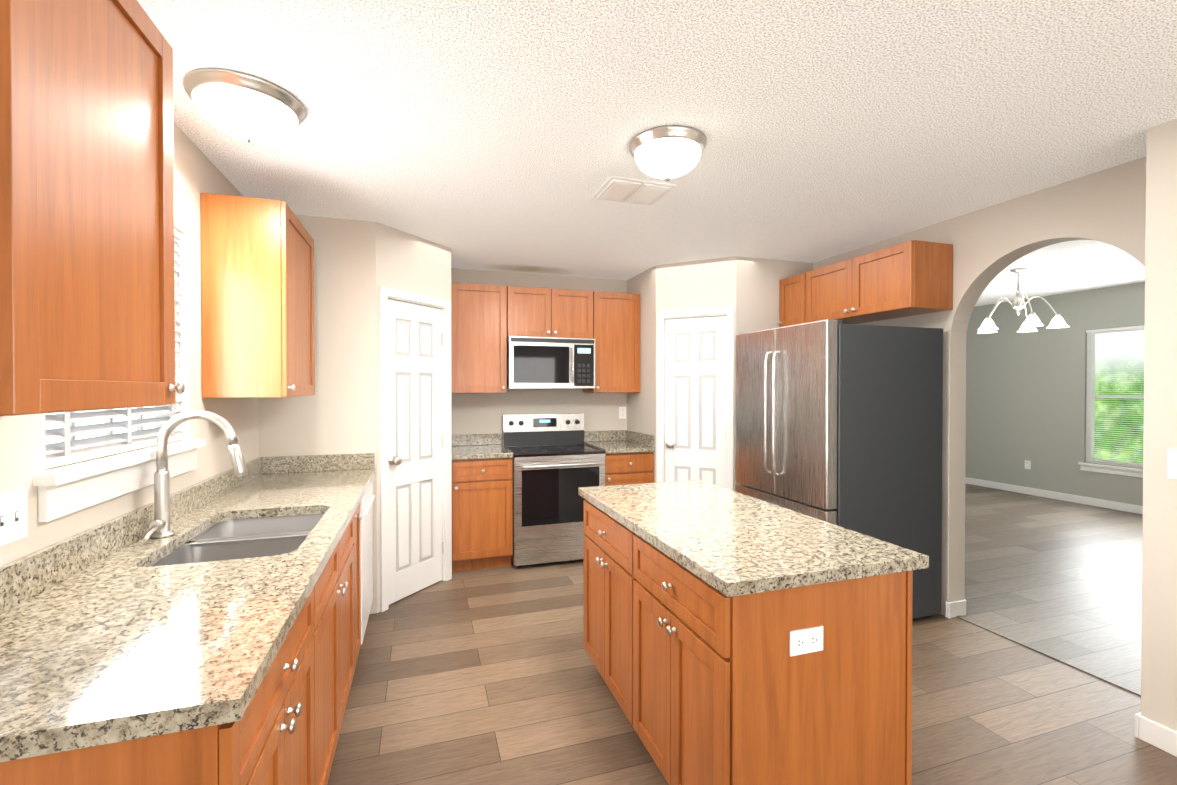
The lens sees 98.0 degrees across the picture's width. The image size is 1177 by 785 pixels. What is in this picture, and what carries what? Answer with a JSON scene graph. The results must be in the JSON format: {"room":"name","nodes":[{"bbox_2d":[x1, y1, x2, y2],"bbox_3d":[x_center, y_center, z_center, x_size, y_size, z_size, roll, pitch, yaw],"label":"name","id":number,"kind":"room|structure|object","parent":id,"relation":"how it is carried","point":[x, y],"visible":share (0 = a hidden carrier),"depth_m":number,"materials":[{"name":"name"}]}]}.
{"room":"kitchen","nodes":[
{"label":"kitchen","id":0,"kind":"room"},
{"bbox_2d":[0,122,258,565],"bbox_3d":[-1.393,0.185,1.070,0.120,2.500,6.700,0,1,-18],"label":"wall","id":1,"kind":"structure","parent":0,"point":[197,172],"depth_m":2.12,"materials":[{"name":"beige paint"}]},
{"bbox_2d":[0,490,27,545],"bbox_3d":[-1.367,0.298,1.211,0.016,0.115,0.116,0,1,-18],"label":"light switch","id":2,"kind":"object","parent":1,"relation":"attached to","point":[13,519],"visible":1,"depth_m":1.22,"materials":[{"name":"white plastic"}]},
{"bbox_2d":[0,0,184,415],"bbox_3d":[-1.117,-0.420,1.001,0.362,0.910,0.550,0,1,-18],"label":"upper cabinet","id":3,"kind":"object","parent":1,"relation":"attached to","point":[87,303],"visible":1,"depth_m":0.97,"materials":[{"name":"brown wood"}]},
{"bbox_2d":[33,224,205,521],"bbox_3d":[-1.575,-0.171,1.733,0.145,0.998,0.950,0,1,-18],"label":"window","id":4,"kind":"structure","parent":1,"relation":"in","point":[64,491],"depth_m":1.66,"materials":[{"name":"white paint"}]},
{"bbox_2d":[201,193,314,397],"bbox_3d":[-1.648,-0.435,2.642,0.362,0.910,0.660,0,1,-18],"label":"upper cabinet","id":5,"kind":"object","parent":1,"relation":"attached to","point":[257,293],"visible":1,"depth_m":2.34,"materials":[{"name":"brown wood"}]},
{"bbox_2d":[258,214,376,613],"bbox_3d":[-1.669,0.165,3.177,0.655,2.500,0.020,0,1,-18],"label":"wall","id":6,"kind":"structure","parent":0,"point":[335,413],"depth_m":3.20,"materials":[{"name":"beige paint"}]},
{"bbox_2d":[376,222,451,612],"bbox_3d":[-1.250,0.161,3.604,0.120,2.500,0.693,0,1,27],"label":"wall","id":7,"kind":"structure","parent":0,"point":[408,262],"depth_m":3.47,"materials":[{"name":"beige paint"}]},
{"bbox_2d":[379,286,451,611],"bbox_3d":[-1.227,0.364,3.594,0.167,2.093,0.644,0,1,27],"label":"pantry door","id":8,"kind":"structure","parent":7,"relation":"in","point":[415,436],"depth_m":3.57,"materials":[{"name":"white paint"}]},
{"bbox_2d":[451,268,626,434],"bbox_3d":[-0.343,0.025,4.867,4.220,2.750,0.120,0,1,-18],"label":"wall","id":9,"kind":"structure","parent":0,"point":[477,413],"depth_m":4.75,"materials":[{"name":"beige paint"}]},
{"bbox_2d":[451,282,506,392],"bbox_3d":[-0.959,-0.451,4.406,0.470,0.910,0.362,0,1,-18],"label":"upper cabinet","id":10,"kind":"object","parent":9,"relation":"attached to","point":[478,338],"visible":0.94,"depth_m":4.27,"materials":[{"name":"brown wood"}]},
{"bbox_2d":[507,286,592,338],"bbox_3d":[-0.368,-0.693,4.596,0.768,0.430,0.362,0,1,-18],"label":"upper cabinet","id":11,"kind":"object","parent":9,"relation":"attached to","point":[546,312],"visible":0.94,"depth_m":4.45,"materials":[{"name":"brown wood"}]},
{"bbox_2d":[507,336,594,387],"bbox_3d":[-0.354,-0.255,4.559,0.758,0.436,0.446,0,1,-18],"label":"microwave","id":12,"kind":"object","parent":11,"relation":"attached to","point":[542,362],"visible":0.98,"depth_m":4.38,"materials":[{"name":"silver metal"}]},
{"bbox_2d":[583,291,639,392],"bbox_3d":[0.217,-0.455,4.787,0.455,0.910,0.362,0,1,-18],"label":"upper cabinet","id":13,"kind":"object","parent":9,"relation":"attached to","point":[616,326],"visible":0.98,"depth_m":4.65,"materials":[{"name":"brown wood"}]},
{"bbox_2d":[619,407,625,418],"bbox_3d":[0.334,0.198,5.019,0.070,0.115,0.008,0,1,-18],"label":"outlet","id":14,"kind":"object","parent":9,"relation":"attached to","point":[622,412],"visible":1,"depth_m":5.02,"materials":[{"name":"white plastic"}]},
{"bbox_2d":[627,265,655,482],"bbox_3d":[0.489,0.151,4.733,0.020,2.500,0.650,0,1,-18],"label":"wall","id":15,"kind":"structure","parent":0,"point":[641,411],"depth_m":4.60,"materials":[{"name":"beige paint"}]},
{"bbox_2d":[137,0,1176,279],"bbox_3d":[0.546,-1.121,1.686,4.198,0.100,6.700,0,1,-18],"label":"ceiling","id":16,"kind":"structure","parent":0,"point":[489,134],"depth_m":1.96,"materials":[{"name":"white paint"}]},
{"bbox_2d":[183,68,304,142],"bbox_3d":[-1.247,-0.993,1.873,0.370,0.159,0.370,0,1,-18],"label":"ceiling light","id":17,"kind":"object","parent":16,"relation":"attached to","point":[247,108],"visible":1,"depth_m":1.77,"materials":[{"name":"white glass"}]},
{"bbox_2d":[592,176,675,204],"bbox_3d":[0.237,-1.071,2.743,0.360,0.018,0.300,0,1,-18],"label":"ceiling vent","id":18,"kind":"object","parent":16,"relation":"in","point":[628,190],"visible":0.98,"depth_m":2.70,"materials":[{"name":"white paint"}]},
{"bbox_2d":[630,125,706,180],"bbox_3d":[0.343,-0.996,2.220,0.330,0.159,0.330,0,1,-18],"label":"ceiling light","id":19,"kind":"object","parent":16,"relation":"attached to","point":[667,152],"visible":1,"depth_m":2.12,"materials":[{"name":"white glass"}]},
{"bbox_2d":[656,256,735,490],"bbox_3d":[0.909,0.155,4.320,0.679,2.500,0.120,0,1,27],"label":"wall","id":20,"kind":"structure","parent":0,"point":[701,284],"depth_m":4.25,"materials":[{"name":"beige paint"}]},
{"bbox_2d":[657,307,733,490],"bbox_3d":[0.897,0.358,4.298,0.644,2.093,0.167,0,1,27],"label":"closet door","id":21,"kind":"structure","parent":20,"relation":"in","point":[695,394],"depth_m":4.28,"materials":[{"name":"white paint"}]},
{"bbox_2d":[327,483,1176,784],"bbox_3d":[2.563,1.461,3.309,9.020,0.106,8.500,0,1,-18],"label":"floor","id":22,"kind":"structure","parent":0,"point":[488,676],"depth_m":2.54,"materials":[{"name":"brown wood"}]},
{"bbox_2d":[0,569,323,784],"bbox_3d":[-1.011,0.992,1.121,0.626,0.884,0.750,0,1,-18],"label":"base cabinet","id":23,"kind":"object","parent":22,"relation":"on","point":[286,729],"depth_m":0.96,"materials":[{"name":"brown wood"}]},
{"bbox_2d":[324,551,359,784],"bbox_3d":[-1.240,1.097,1.829,0.626,0.660,0.980,0,1,-18],"label":"base cabinet","id":24,"kind":"object","parent":22,"relation":"on","point":[341,576],"depth_m":1.94,"materials":[{"name":"brown wood"}]},
{"bbox_2d":[329,503,361,646],"bbox_3d":[-1.423,0.980,2.393,0.626,0.884,0.328,0,1,-18],"label":"base cabinet","id":25,"kind":"object","parent":22,"relation":"on","point":[349,542],"depth_m":2.34,"materials":[{"name":"brown wood"}]},
{"bbox_2d":[0,453,374,761],"bbox_3d":[-1.275,0.566,1.958,0.645,0.338,2.541,0,1,-18],"label":"countertop","id":26,"kind":"structure","parent":25,"relation":"on","point":[116,629],"depth_m":1.20,"materials":[{"name":"stone"}]},
{"bbox_2d":[142,410,247,541],"bbox_3d":[-1.357,0.280,1.756,0.290,0.434,0.185,0,1,-18],"label":"faucet","id":27,"kind":"object","parent":26,"relation":"on","point":[159,526],"visible":1,"depth_m":1.77,"materials":[{"name":"grey metal"}]},
{"bbox_2d":[360,480,374,644],"bbox_3d":[-1.554,0.976,2.846,0.645,0.885,0.605,0,1,-18],"label":"dishwasher","id":28,"kind":"object","parent":22,"relation":"on","point":[366,509],"visible":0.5,"depth_m":2.86,"materials":[{"name":"white"}]},
{"bbox_2d":[452,458,512,571],"bbox_3d":[-0.914,0.963,4.280,0.470,0.885,0.655,0,1,-18],"label":"base cabinet","id":29,"kind":"object","parent":22,"relation":"on","point":[482,513],"visible":1,"depth_m":4.01,"materials":[{"name":"brown wood"}]},
{"bbox_2d":[452,433,512,459],"bbox_3d":[-0.916,0.444,4.281,0.470,0.138,0.642,0,1,-18],"label":"countertop","id":30,"kind":"structure","parent":29,"relation":"on","point":[476,446],"depth_m":4.41,"materials":[{"name":"stone"}]},
{"bbox_2d":[502,413,605,567],"bbox_3d":[-0.312,0.804,4.436,0.764,1.200,0.722,0,1,-18],"label":"range","id":31,"kind":"object","parent":22,"relation":"on","point":[558,463],"visible":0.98,"depth_m":4.16,"materials":[{"name":"silver metal"}]},
{"bbox_2d":[605,452,653,485],"bbox_3d":[0.262,0.959,4.661,0.455,0.885,0.655,0,1,-18],"label":"base cabinet","id":32,"kind":"object","parent":22,"relation":"on","point":[629,468],"visible":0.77,"depth_m":4.38,"materials":[{"name":"brown wood"}]},
{"bbox_2d":[584,430,654,453],"bbox_3d":[0.260,0.441,4.662,0.455,0.138,0.642,0,1,-18],"label":"countertop","id":33,"kind":"structure","parent":32,"relation":"on","point":[616,441],"depth_m":4.73,"materials":[{"name":"stone"}]},
{"bbox_2d":[581,496,912,784],"bbox_3d":[0.474,0.983,2.099,0.695,0.885,1.296,0,1,-18],"label":"kitchen island","id":34,"kind":"object","parent":22,"relation":"on","point":[702,599],"depth_m":1.54,"materials":[{"name":"wood"}]},
{"bbox_2d":[579,480,928,599],"bbox_3d":[0.495,0.514,2.105,0.710,0.038,1.360,0,1,-18],"label":"island countertop","id":35,"kind":"structure","parent":34,"relation":"on","point":[741,544],"depth_m":1.73,"materials":[{"name":"beige stone"}]},
{"bbox_2d":[789,625,822,656],"bbox_3d":[0.624,0.711,1.465,0.115,0.070,0.008,0,1,-18],"label":"outlet","id":36,"kind":"object","parent":34,"relation":"attached to","point":[806,640],"visible":1,"depth_m":1.46,"materials":[{"name":"white plastic"}]},
{"bbox_2d":[735,319,942,620],"bbox_3d":[1.615,0.492,3.482,0.962,1.840,0.910,0,1,-18],"label":"refrigerator","id":37,"kind":"object","parent":22,"relation":"on","point":[838,423],"visible":0.71,"depth_m":3.10,"materials":[{"name":"grey metal"}]},
{"bbox_2d":[736,256,812,483],"bbox_3d":[1.538,0.156,4.237,0.750,2.500,0.020,0,1,-18],"label":"wall","id":38,"kind":"structure","parent":0,"point":[757,294],"depth_m":4.17,"materials":[{"name":"beige paint"}]},
{"bbox_2d":[813,157,1145,615],"bbox_3d":[2.612,0.048,2.366,0.140,2.750,6.460,0,1,-18],"label":"wall","id":39,"kind":"structure","parent":0,"point":[992,242],"depth_m":3.05,"materials":[{"name":"beige paint"}]},
{"bbox_2d":[778,273,805,326],"bbox_3d":[1.765,-0.726,4.129,0.370,0.405,0.300,0,1,-18],"label":"upper cabinet","id":40,"kind":"object","parent":39,"relation":"attached to","point":[791,300],"visible":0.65,"depth_m":4.08,"materials":[{"name":"brown wood"}]},
{"bbox_2d":[805,240,952,323],"bbox_3d":[1.951,-0.721,3.554,0.370,0.405,0.902,0,1,-18],"label":"upper cabinet","id":41,"kind":"object","parent":39,"relation":"attached to","point":[910,278],"visible":0.96,"depth_m":3.28,"materials":[{"name":"brown wood"}]},
{"bbox_2d":[945,599,965,615],"bbox_3d":[1.774,1.349,5.206,0.016,0.095,4.103,0,1,-18],"label":"baseboard","id":42,"kind":"structure","parent":39,"relation":"attached to","point":[959,607],"depth_m":3.23,"materials":[{"name":"white paint"}]},
{"bbox_2d":[965,282,1144,505],"bbox_3d":[6.749,0.076,4.715,0.120,2.650,8.380,0,1,-18],"label":"wall","id":43,"kind":"structure","parent":0,"point":[1026,395],"depth_m":6.80,"materials":[{"name":"grey paint"}]},
{"bbox_2d":[1025,460,1030,468],"bbox_3d":[5.960,0.981,6.949,0.008,0.115,0.070,0,1,-18],"label":"outlet","id":44,"kind":"object","parent":43,"relation":"attached to","point":[1027,464],"visible":1,"depth_m":6.95,"materials":[{"name":"white plastic"}]},
{"bbox_2d":[965,477,1142,514],"bbox_3d":[6.691,1.354,4.687,0.015,0.095,8.179,0,1,-18],"label":"baseboard","id":45,"kind":"structure","parent":43,"relation":"attached to","point":[1114,505],"depth_m":6.59,"materials":[{"name":"white paint"}]},
{"bbox_2d":[1078,325,1144,477],"bbox_3d":[6.415,0.104,5.648,0.140,1.738,1.580,0,1,-18],"label":"dining room window","id":46,"kind":"structure","parent":43,"relation":"in","point":[1091,396],"depth_m":6.17,"materials":[{"name":"white paint"}]},
{"bbox_2d":[974,240,1144,306],"bbox_3d":[4.627,-1.292,3.952,4.680,0.100,8.500,0,1,-18],"label":"ceiling","id":47,"kind":"structure","parent":0,"point":[1068,267],"depth_m":5.35,"materials":[{"name":"white paint"}]},
{"bbox_2d":[978,268,1068,332],"bbox_3d":[4.362,-0.948,5.233,0.741,0.610,0.715,0,1,-18],"label":"chandelier","id":48,"kind":"object","parent":47,"relation":"hanging from","point":[1031,322],"visible":1,"depth_m":5.17,"materials":[{"name":"white glass"}]},
{"bbox_2d":[1141,118,1176,731],"bbox_3d":[2.909,0.188,0.687,0.330,2.500,3.080,0,1,-18],"label":"wall","id":49,"kind":"structure","parent":0,"point":[1159,635],"depth_m":2.05,"materials":[{"name":"beige paint"}]},
{"bbox_2d":[1135,712,1176,756],"bbox_3d":[2.731,1.391,0.689,0.012,0.095,3.013,0,1,-18],"label":"baseboard","id":50,"kind":"structure","parent":49,"relation":"attached to","point":[1157,735],"depth_m":2.06,"materials":[{"name":"white paint"}]},
{"bbox_2d":[1167,449,1176,478],"bbox_3d":[2.303,0.281,1.994,0.016,0.115,0.070,0,1,-18],"label":"light switch","id":51,"kind":"object","parent":49,"relation":"attached to","point":[1172,465],"visible":1,"depth_m":2.02,"materials":[{"name":"white plastic"}]},
{"label":"outside","id":52,"kind":"structure","parent":0,"visible":0},
{"bbox_2d":[45,406,154,443],"bbox_3d":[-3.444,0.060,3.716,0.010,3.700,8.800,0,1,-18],"label":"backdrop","id":53,"kind":"structure","parent":52,"point":[61,425],"depth_m":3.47,"materials":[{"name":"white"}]},
{"bbox_2d":[1094,330,1144,462],"bbox_3d":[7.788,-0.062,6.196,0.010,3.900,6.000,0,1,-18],"label":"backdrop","id":54,"kind":"structure","parent":52,"point":[1104,384],"depth_m":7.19,"materials":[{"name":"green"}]}
]}

